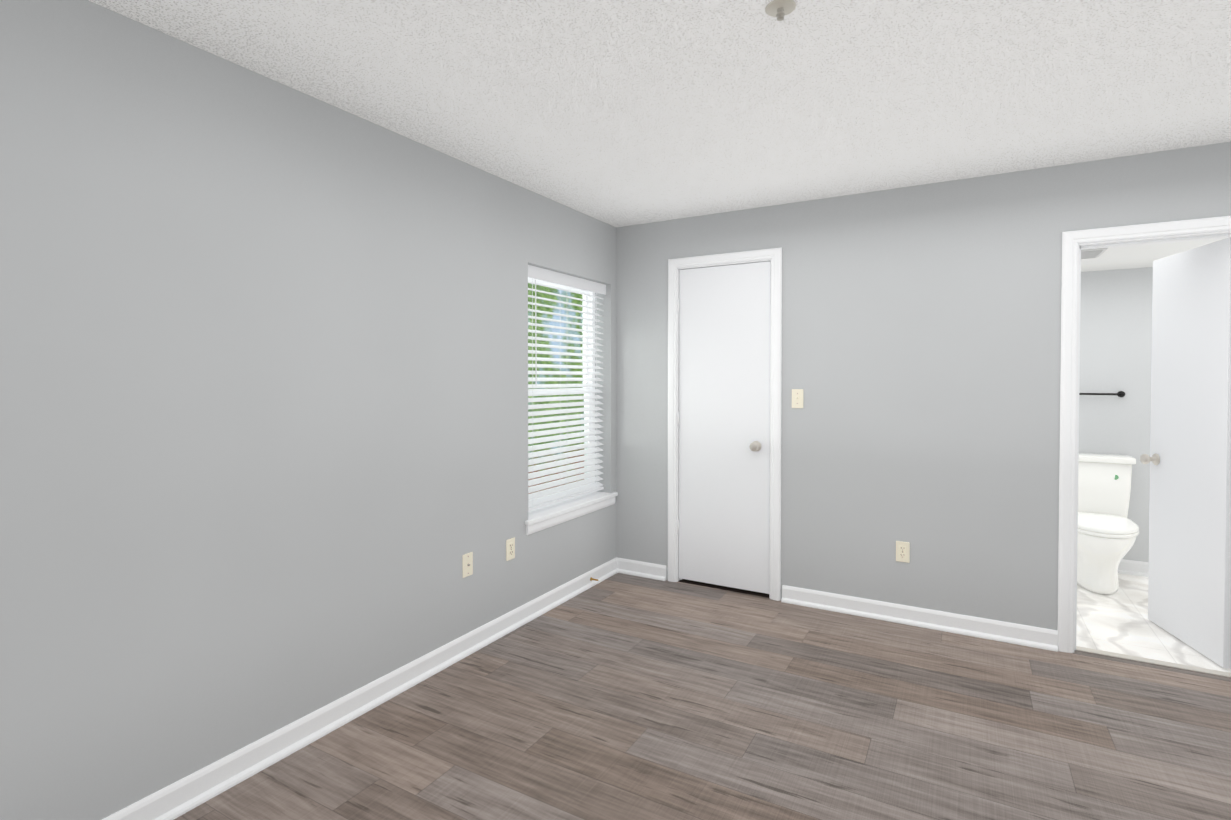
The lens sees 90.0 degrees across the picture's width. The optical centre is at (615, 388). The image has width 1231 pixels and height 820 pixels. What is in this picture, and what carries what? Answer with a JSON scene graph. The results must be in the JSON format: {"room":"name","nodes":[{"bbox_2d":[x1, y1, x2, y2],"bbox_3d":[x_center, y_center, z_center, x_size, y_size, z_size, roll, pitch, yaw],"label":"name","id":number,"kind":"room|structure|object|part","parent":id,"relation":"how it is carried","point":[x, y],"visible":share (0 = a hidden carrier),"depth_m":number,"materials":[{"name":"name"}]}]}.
{"room":"empty bedroom","nodes":[
{"label":"empty bedroom","id":0,"kind":"room"},
{"bbox_2d":[0,0,615,819],"bbox_3d":[-1.409,0.119,2.116,0.220,2.440,5.560,1,1,30],"label":"wall","id":1,"kind":"structure","parent":0,"point":[262,406],"depth_m":2.08,"materials":[{"name":"grey paint"}]},
{"bbox_2d":[102,557,617,819],"bbox_3d":[-1.301,1.290,2.073,0.029,0.098,5.320,1,1,30],"label":"baseboard","id":2,"kind":"structure","parent":1,"relation":"attached to","point":[180,797],"depth_m":2.40,"materials":[{"name":"white paint"}]},
{"bbox_2d":[462,552,472,577],"bbox_3d":[-0.739,0.881,3.076,0.006,0.115,0.070,1,1,30],"label":"outlet","id":3,"kind":"object","parent":1,"relation":"attached to","point":[466,559],"visible":1,"depth_m":3.07,"materials":[{"name":"beige plastic"}]},
{"bbox_2d":[506,537,514,560],"bbox_3d":[-0.572,0.878,3.364,0.009,0.115,0.070,1,1,30],"label":"electrical outlet","id":4,"kind":"object","parent":1,"relation":"attached to","point":[509,549],"visible":1,"depth_m":3.36,"materials":[{"name":"beige plastic"}]},
{"bbox_2d":[525,277,617,534],"bbox_3d":[-0.334,0.051,3.948,0.230,1.545,1.020,1,1,30],"label":"window","id":5,"kind":"structure","parent":1,"relation":"in","point":[550,516],"depth_m":4.06,"materials":[{"name":"white paint"}]},
{"bbox_2d":[528,283,586,485],"bbox_3d":[-0.408,0.008,3.981,0.032,1.390,0.865,1,1,30],"label":"window panel","id":6,"kind":"object","parent":5,"relation":"attached to","point":[565,350],"visible":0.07,"depth_m":4.04,"materials":[{"name":"clear glass"}]},
{"bbox_2d":[528,265,605,511],"bbox_3d":[-0.325,-0.002,3.934,0.072,1.437,0.931,1,1,30],"label":"window blinds","id":7,"kind":"object","parent":5,"relation":"attached to","point":[538,273],"visible":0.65,"depth_m":3.92,"materials":[{"name":"white plastic"}]},
{"bbox_2d":[89,0,1230,226],"bbox_3d":[0.510,-1.133,1.000,4.640,0.100,5.560,1,1,30],"label":"ceiling","id":8,"kind":"structure","parent":0,"point":[621,112],"depth_m":2.23,"materials":[{"name":"white paint"}]},
{"bbox_2d":[765,0,795,16],"bbox_3d":[0.474,-1.092,1.769,0.086,0.007,0.086,1,1,30],"label":"plate","id":9,"kind":"object","parent":8,"relation":"attached to","point":[788,6],"visible":0.9,"depth_m":1.76,"materials":[{"name":"white"}]},
{"bbox_2d":[776,8,784,20],"bbox_3d":[0.474,-1.075,1.770,0.024,0.029,0.024,1,1,30],"label":"sprinkler head","id":10,"kind":"object","parent":9,"relation":"attached to","point":[780,14],"visible":0.96,"depth_m":1.76},
{"bbox_2d":[174,573,1230,819],"bbox_3d":[0.939,1.393,1.792,4.640,0.102,7.290,1,1,30],"label":"floor","id":11,"kind":"structure","parent":0,"point":[622,697],"depth_m":2.42,"materials":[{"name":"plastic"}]},
{"bbox_2d":[1077,532,1135,593],"bbox_3d":[3.190,1.107,4.087,0.399,0.400,0.759,1,1,30],"label":"base","id":12,"kind":"object","parent":11,"relation":"on","point":[1099,559],"visible":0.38,"depth_m":3.88,"materials":[{"name":"ceramic"}]},
{"bbox_2d":[1078,453,1135,517],"bbox_3d":[3.335,0.688,4.333,0.475,0.440,0.221,1,1,30],"label":"toilet tank","id":13,"kind":"object","parent":12,"relation":"attached to","point":[1101,490],"visible":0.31,"depth_m":4.22,"materials":[{"name":"ceramic"}]},
{"bbox_2d":[1078,512,1138,537],"bbox_3d":[3.143,0.880,4.000,0.394,0.052,0.582,1,1,30],"label":"seat","id":14,"kind":"object","parent":12,"relation":"attached to","point":[1104,525],"visible":0.77,"depth_m":3.85,"materials":[{"name":"plastic"}]},
{"bbox_2d":[616,142,1230,629],"bbox_3d":[1.954,0.099,3.328,4.420,2.440,0.120,1,1,30],"label":"wall","id":15,"kind":"structure","parent":0,"point":[922,346],"depth_m":3.42,"materials":[{"name":"grey paint"}]},
{"bbox_2d":[618,558,666,580],"bbox_3d":[0.182,1.255,4.273,0.365,0.098,0.029,1,1,30],"label":"baseboard","id":16,"kind":"structure","parent":15,"relation":"attached to","point":[625,566],"depth_m":4.27,"materials":[{"name":"white paint"}]},
{"bbox_2d":[678,579,768,597],"bbox_3d":[0.704,1.288,4.024,0.624,0.040,0.044,1,1,30],"label":"gap","id":17,"kind":"object","parent":15,"relation":"in","point":[725,588],"depth_m":4.02,"materials":[{"name":"black"}]},
{"bbox_2d":[677,261,770,593],"bbox_3d":[0.682,0.247,3.978,0.626,2.079,0.107,1,1,30],"label":"closet door","id":18,"kind":"structure","parent":15,"relation":"in","point":[724,421],"depth_m":3.98,"materials":[{"name":"white paint"}]},
{"bbox_3d":[0.421,0.187,4.140,0.012,1.587,0.012,1,1,30],"label":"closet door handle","id":19,"kind":"part","parent":18,"relation":"part of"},
{"bbox_3d":[0.871,0.364,3.851,0.066,0.066,0.072,1,1,30],"label":"closet door knob","id":20,"kind":"part","parent":18,"relation":"part of","materials":[{"name":"silver metal"}]},
{"bbox_2d":[668,247,781,600],"bbox_3d":[0.715,0.220,4.026,0.764,2.175,0.139,1,1,30],"label":"trim","id":21,"kind":"structure","parent":15,"relation":"attached to","point":[772,255],"depth_m":3.88,"materials":[{"name":"white paint"}]},
{"bbox_2d":[792,389,802,407],"bbox_3d":[1.103,0.062,3.734,0.070,0.115,0.017,1,1,30],"label":"switch plate","id":22,"kind":"object","parent":15,"relation":"attached to","point":[797,398],"visible":1,"depth_m":3.74,"materials":[{"name":"beige plastic"}]},
{"bbox_2d":[896,541,909,562],"bbox_3d":[1.615,0.919,3.461,0.070,0.115,0.009,1,1,30],"label":"electrical outlet","id":23,"kind":"object","parent":15,"relation":"attached to","point":[904,555],"visible":1,"depth_m":3.46,"materials":[{"name":"beige plastic"}]},
{"bbox_2d":[781,585,1057,651],"bbox_3d":[1.628,1.268,3.448,1.387,0.098,0.029,1,1,30],"label":"baseboard","id":24,"kind":"structure","parent":15,"relation":"attached to","point":[1019,634],"depth_m":3.40,"materials":[{"name":"white paint"}]},
{"bbox_2d":[1057,216,1230,652],"bbox_3d":[2.596,0.272,2.966,0.756,2.105,0.162,1,1,30],"label":"door frame","id":25,"kind":"structure","parent":15,"relation":"attached to","point":[1075,243],"depth_m":3.06,"materials":[{"name":"white paint"}]},
{"bbox_2d":[1074,646,1230,677],"bbox_3d":[2.595,1.322,2.982,0.616,0.006,0.050,1,1,30],"label":"threshold","id":26,"kind":"object","parent":15,"relation":"attached to","point":[1163,663],"depth_m":2.97,"materials":[{"name":"metal"}]},
{"bbox_2d":[1140,237,1230,668],"bbox_3d":[2.913,0.300,3.178,0.114,2.019,0.610,0,1,15],"label":"bathroom door","id":27,"kind":"structure","parent":15,"relation":"in","point":[1189,589],"depth_m":3.11,"materials":[{"name":"white paint"}]},
{"bbox_3d":[2.966,0.392,3.420,0.080,0.066,0.072,1,1,30],"label":"bathroom door knob","id":28,"kind":"part","parent":27,"relation":"part of","materials":[{"name":"silver metal"}]},
{"bbox_2d":[1079,267,1152,561],"bbox_3d":[3.433,0.230,4.478,2.590,2.140,0.120,1,1,30],"label":"wall","id":29,"kind":"structure","parent":0,"point":[1115,331],"depth_m":4.31,"materials":[{"name":"paint"}]},
{"bbox_2d":[1079,391,1124,396],"bbox_3d":[3.284,0.038,4.461,0.649,0.044,0.052,1,1,30],"label":"towel rail","id":30,"kind":"object","parent":29,"relation":"attached to","point":[1120,393],"visible":0.52,"depth_m":4.33,"materials":[{"name":"black metal"}]},
{"bbox_2d":[1118,559,1148,576],"bbox_3d":[3.396,1.252,4.430,2.350,0.098,0.029,1,1,30],"label":"baseboard","id":31,"kind":"structure","parent":29,"relation":"attached to","point":[1133,567],"depth_m":4.28,"materials":[{"name":"white paint"}]},
{"bbox_2d":[1081,238,1224,271],"bbox_3d":[3.034,-0.868,3.761,2.590,0.080,1.730,1,1,30],"label":"ceiling","id":32,"kind":"structure","parent":0,"point":[1130,257],"depth_m":3.84,"materials":[{"name":"white paint"}]},
{"bbox_2d":[1081,248,1107,258],"bbox_3d":[2.813,-0.820,3.789,0.300,0.019,0.300,1,1,30],"label":"ceiling vent","id":33,"kind":"object","parent":32,"relation":"in","point":[1091,253],"visible":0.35,"depth_m":3.69,"materials":[{"name":"plastic"}]},
{"label":"outside","id":34,"kind":"structure","parent":0,"visible":0},
{"bbox_2d":[528,283,583,493],"bbox_3d":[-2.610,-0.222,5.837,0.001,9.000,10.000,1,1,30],"label":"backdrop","id":35,"kind":"structure","parent":34,"point":[556,291],"depth_m":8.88,"materials":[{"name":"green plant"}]}
]}

